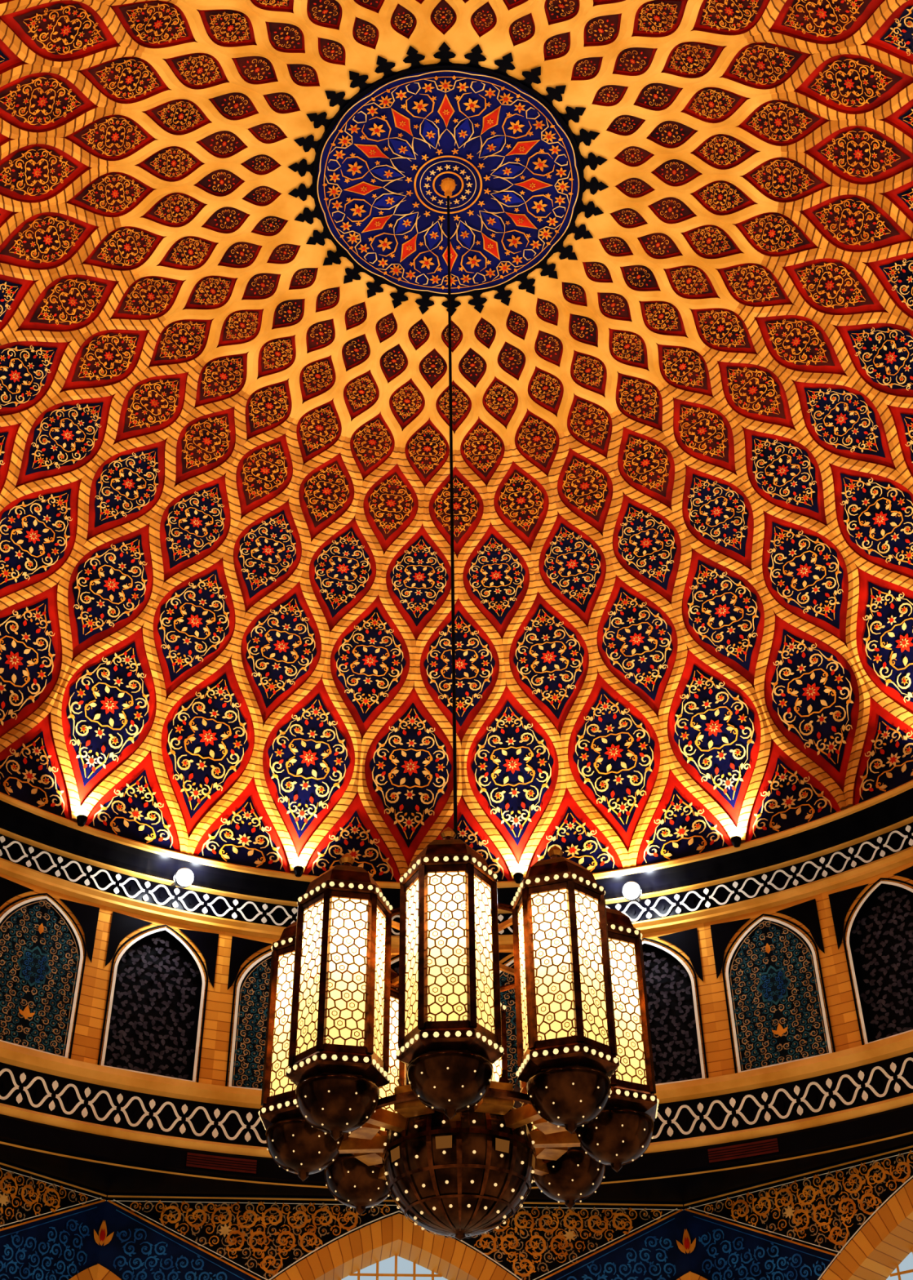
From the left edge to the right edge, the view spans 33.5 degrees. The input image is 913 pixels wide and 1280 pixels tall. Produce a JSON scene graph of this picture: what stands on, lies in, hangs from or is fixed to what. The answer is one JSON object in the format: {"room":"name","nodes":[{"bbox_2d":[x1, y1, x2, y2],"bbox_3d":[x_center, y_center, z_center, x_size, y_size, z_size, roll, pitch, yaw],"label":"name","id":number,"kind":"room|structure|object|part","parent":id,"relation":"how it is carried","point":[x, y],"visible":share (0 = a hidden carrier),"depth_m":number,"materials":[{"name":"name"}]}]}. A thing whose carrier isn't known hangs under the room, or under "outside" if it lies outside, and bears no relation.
{"room":"domed hall","nodes":[
{"label":"domed hall","id":0,"kind":"room"},
{"bbox_2d":[0,1161,106,1279],"bbox_3d":[-8.842,10.603,18.625,0.860,9.570,9.405,-28,-45,30],"label":"wall","id":1,"kind":"structure","parent":0,"point":[51,1228],"depth_m":23.11,"materials":[{"name":"blue paint"}]},
{"bbox_2d":[96,1194,691,1279],"bbox_3d":[-0.912,13.044,21.888,9.405,9.570,0.877,3,-38,-4],"label":"wall","id":2,"kind":"structure","parent":0,"point":[144,1237],"depth_m":24.13,"materials":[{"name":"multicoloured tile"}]},
{"bbox_2d":[0,822,912,1147],"bbox_3d":[-0.035,0.049,17.298,21.480,4.800,21.480,-1,-38,0],"label":"wall","id":3,"kind":"structure","parent":0,"point":[824,916],"depth_m":24.76,"materials":[{"name":"orange brick"}]},
{"bbox_2d":[0,893,86,1058],"bbox_3d":[-6.695,5.214,23.957,1.662,2.712,0.118,26,-45,-30],"label":"window","id":4,"kind":"structure","parent":3,"relation":"in","point":[42,953],"depth_m":23.97,"materials":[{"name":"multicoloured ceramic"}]},
{"bbox_2d":[76,814,87,826],"bbox_3d":[-6.129,2.961,24.768,0.180,0.160,0.180,-1,-38,0],"label":"uplight","id":5,"kind":"object","parent":3,"relation":"attached to","point":[82,820],"visible":1,"depth_m":24.72,"materials":[{"name":"black metal"}]},
{"bbox_2d":[97,924,208,1082],"bbox_3d":[-4.955,5.938,24.914,1.662,2.712,0.258,17,-41,-21],"label":"window","id":6,"kind":"structure","parent":3,"relation":"in","point":[153,1022],"depth_m":24.92,"materials":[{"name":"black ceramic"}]},
{"bbox_2d":[170,867,194,888],"bbox_3d":[-4.647,4.139,25.656,0.342,0.379,0.843,9,-39,-13],"label":"floodlight","id":7,"kind":"object","parent":3,"relation":"attached to","point":[184,877],"visible":1,"depth_m":25.34,"materials":[{"name":"white glass"}]},
{"bbox_2d":[225,948,272,1090],"bbox_3d":[-2.963,6.356,25.484,1.662,2.712,0.119,9,-39,-13],"label":"window","id":8,"kind":"structure","parent":3,"relation":"in","point":[250,1022],"depth_m":25.25,"materials":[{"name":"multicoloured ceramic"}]},
{"bbox_2d":[293,865,303,876],"bbox_3d":[-2.727,4.003,26.160,0.180,0.160,0.180,-1,-38,0],"label":"uplight","id":9,"kind":"object","parent":3,"relation":"attached to","point":[298,870],"visible":1,"depth_m":26.11,"materials":[{"name":"black metal"}]},
{"bbox_2d":[391,955,408,1084],"bbox_3d":[-0.896,6.611,25.846,1.662,2.712,0.258,2,-38,-4],"label":"window","id":10,"kind":"structure","parent":3,"relation":"in","point":[395,963],"depth_m":26.55,"materials":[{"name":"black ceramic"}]},
{"bbox_2d":[0,1093,912,1203],"bbox_3d":[-0.011,1.931,15.830,28.000,0.515,28.000,-1,-38,0],"label":"trim","id":11,"kind":"structure","parent":3,"relation":"attached to","point":[102,1158],"depth_m":23.43,"materials":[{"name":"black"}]},
{"bbox_2d":[0,779,912,913],"bbox_3d":[-0.059,-1.777,18.722,21.480,0.230,21.480,-1,-38,0],"label":"trim","id":12,"kind":"structure","parent":3,"relation":"attached to","point":[890,811],"depth_m":25.69,"materials":[{"name":"paint"}]},
{"bbox_2d":[0,825,912,1143],"bbox_3d":[-0.036,0.003,17.334,21.420,4.223,21.420,15,-41,-19],"label":"frieze","id":13,"kind":"object","parent":3,"relation":"attached to","point":[893,1066],"visible":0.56,"depth_m":24.11,"materials":[{"name":"paint"}]},
{"bbox_2d":[0,845,912,1109],"bbox_3d":[-0.036,-0.046,17.372,21.480,3.220,21.480,-1,-38,0],"label":"trim","id":14,"kind":"structure","parent":3,"relation":"attached to","point":[902,1044],"depth_m":24.32,"materials":[{"name":"gold metal"}]},
{"bbox_2d":[499,955,519,1089],"bbox_3d":[1.214,6.527,25.774,1.662,2.712,0.119,-5,-38,5],"label":"window","id":15,"kind":"structure","parent":3,"relation":"in","point":[507,997],"depth_m":25.82,"materials":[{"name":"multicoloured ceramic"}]},
{"bbox_2d":[513,872,524,883],"bbox_3d":[1.080,4.158,26.424,0.180,0.160,0.180,-1,-38,0],"label":"uplight","id":16,"kind":"object","parent":3,"relation":"attached to","point":[518,877],"visible":0.97,"depth_m":26.38,"materials":[{"name":"black metal"}]},
{"bbox_2d":[622,880,642,901],"bbox_3d":[3.034,4.453,26.188,0.342,0.379,0.843,-5,-38,5],"label":"floodlight","id":17,"kind":"object","parent":3,"relation":"attached to","point":[632,891],"visible":1,"depth_m":25.86,"materials":[{"name":"white glass"}]},
{"bbox_2d":[642,937,708,1085],"bbox_3d":[3.293,6.275,25.485,1.662,2.712,0.258,-12,-39,14],"label":"window","id":18,"kind":"structure","parent":3,"relation":"in","point":[673,1014],"depth_m":25.38,"materials":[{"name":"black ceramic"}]},
{"bbox_2d":[731,835,742,847],"bbox_3d":[4.714,3.405,25.519,0.180,0.160,0.180,-1,-38,0],"label":"uplight","id":19,"kind":"object","parent":3,"relation":"attached to","point":[736,841],"visible":1,"depth_m":25.48,"materials":[{"name":"black metal"}]},
{"bbox_2d":[722,913,835,1073],"bbox_3d":[5.201,5.701,24.781,1.662,2.712,0.119,-19,-42,22],"label":"window","id":20,"kind":"structure","parent":3,"relation":"in","point":[777,1005],"depth_m":24.67,"materials":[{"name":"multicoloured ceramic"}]},
{"bbox_2d":[843,877,912,1044],"bbox_3d":[6.975,4.980,23.887,1.662,2.712,0.258,-28,-46,30],"label":"window","id":21,"kind":"structure","parent":3,"relation":"in","point":[880,934],"depth_m":24.14,"materials":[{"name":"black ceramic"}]},
{"bbox_2d":[71,1,853,880],"bbox_3d":[-0.093,-4.383,20.754,19.998,6.400,19.998,-24,-44,27],"label":"shell","id":22,"kind":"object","parent":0,"point":[75,820],"visible":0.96,"depth_m":24.86,"materials":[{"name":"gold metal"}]},
{"bbox_2d":[287,41,608,315],"bbox_3d":[-0.124,-6.747,22.599,4.780,0.162,4.780,-1,-38,0],"label":"medallion","id":23,"kind":"object","parent":22,"relation":"attached to","point":[517,165],"visible":0.99,"depth_m":22.53,"materials":[{"name":"blue paint"}]},
{"bbox_2d":[440,177,455,197],"bbox_3d":[-0.124,-6.709,22.569,0.220,0.400,0.220,-1,-38,0],"label":"boss","id":24,"kind":"object","parent":22,"relation":"attached to","point":[448,185],"visible":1,"depth_m":22.53,"materials":[{"name":"orange metal"}]},
{"bbox_2d":[257,195,659,1239],"bbox_3d":[-0.045,-0.712,17.892,3.627,15.110,3.627,-1,-38,0],"label":"chandelier","id":25,"kind":"object","parent":24,"relation":"hanging from","point":[455,1153],"visible":1,"depth_m":13.36,"materials":[{"name":"brown metal"}]},
{"bbox_3d":[-1.383,4.684,13.780,0.730,0.470,0.730,-2,-38,2],"label":"lamp shade","id":26,"kind":"part","parent":25,"relation":"part of","materials":[{"name":"brown metal"}]},
{"bbox_3d":[-1.025,4.055,12.979,0.730,0.470,0.730,29,-47,-32],"label":"lamp shade","id":27,"kind":"part","parent":25,"relation":"part of","materials":[{"name":"brown metal"}]},
{"bbox_3d":[-0.917,5.279,14.550,0.730,0.470,0.730,29,-47,-32],"label":"lamp shade","id":28,"kind":"part","parent":25,"relation":"part of","materials":[{"name":"brown metal"}]},
{"bbox_3d":[-0.052,3.760,12.617,0.730,0.470,0.730,-2,-38,2],"label":"lamp shade","id":29,"kind":"part","parent":25,"relation":"part of","materials":[{"name":"brown metal"}]},
{"bbox_3d":[0.027,4.799,13.593,1.360,1.130,1.360,-1,-38,0],"label":"lamp shade","id":30,"kind":"part","parent":25,"relation":"part of","materials":[{"name":"brown metal"}]},
{"bbox_3d":[0.966,3.972,12.906,0.730,0.470,0.730,29,-47,-32],"label":"lamp shade","id":31,"kind":"part","parent":25,"relation":"part of","materials":[{"name":"brown metal"}]},
{"bbox_3d":[1.074,5.196,14.477,0.730,0.470,0.730,29,-47,-32],"label":"lamp shade","id":32,"kind":"part","parent":25,"relation":"part of","materials":[{"name":"brown metal"}]},
{"bbox_3d":[1.433,4.567,13.677,0.730,0.470,0.730,-2,-38,2],"label":"lamp shade","id":33,"kind":"part","parent":25,"relation":"part of","materials":[{"name":"brown metal"}]},
{"bbox_2d":[0,0,912,882],"bbox_3d":[-0.092,-4.298,20.689,19.974,6.186,19.974,4,-38,-6],"label":"ceiling panels","id":34,"kind":"object","parent":22,"relation":"attached to","point":[837,627],"visible":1,"depth_m":25.32,"materials":[{"name":"paint"}]},
{"bbox_2d":[0,0,912,879],"bbox_3d":[-0.092,-4.278,20.673,19.901,6.118,19.901,2,-38,-4],"label":"cell arabesque","id":35,"kind":"object","parent":34,"relation":"attached to","point":[904,642],"visible":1,"depth_m":25.45,"materials":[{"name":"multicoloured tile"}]},
{"bbox_2d":[0,0,912,879],"bbox_3d":[-0.092,-4.312,20.699,19.925,6.220,19.925,6,-38,-8],"label":"lattice","id":36,"kind":"object","parent":22,"relation":"attached to","point":[426,37],"visible":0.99,"depth_m":24.09,"materials":[{"name":"orange paint"}]},
{"bbox_2d":[684,1144,912,1279],"bbox_3d":[7.578,11.297,19.791,9.405,9.570,0.860,-28,-45,30],"label":"wall","id":37,"kind":"structure","parent":0,"point":[853,1220],"depth_m":23.20,"materials":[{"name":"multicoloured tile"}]}
]}

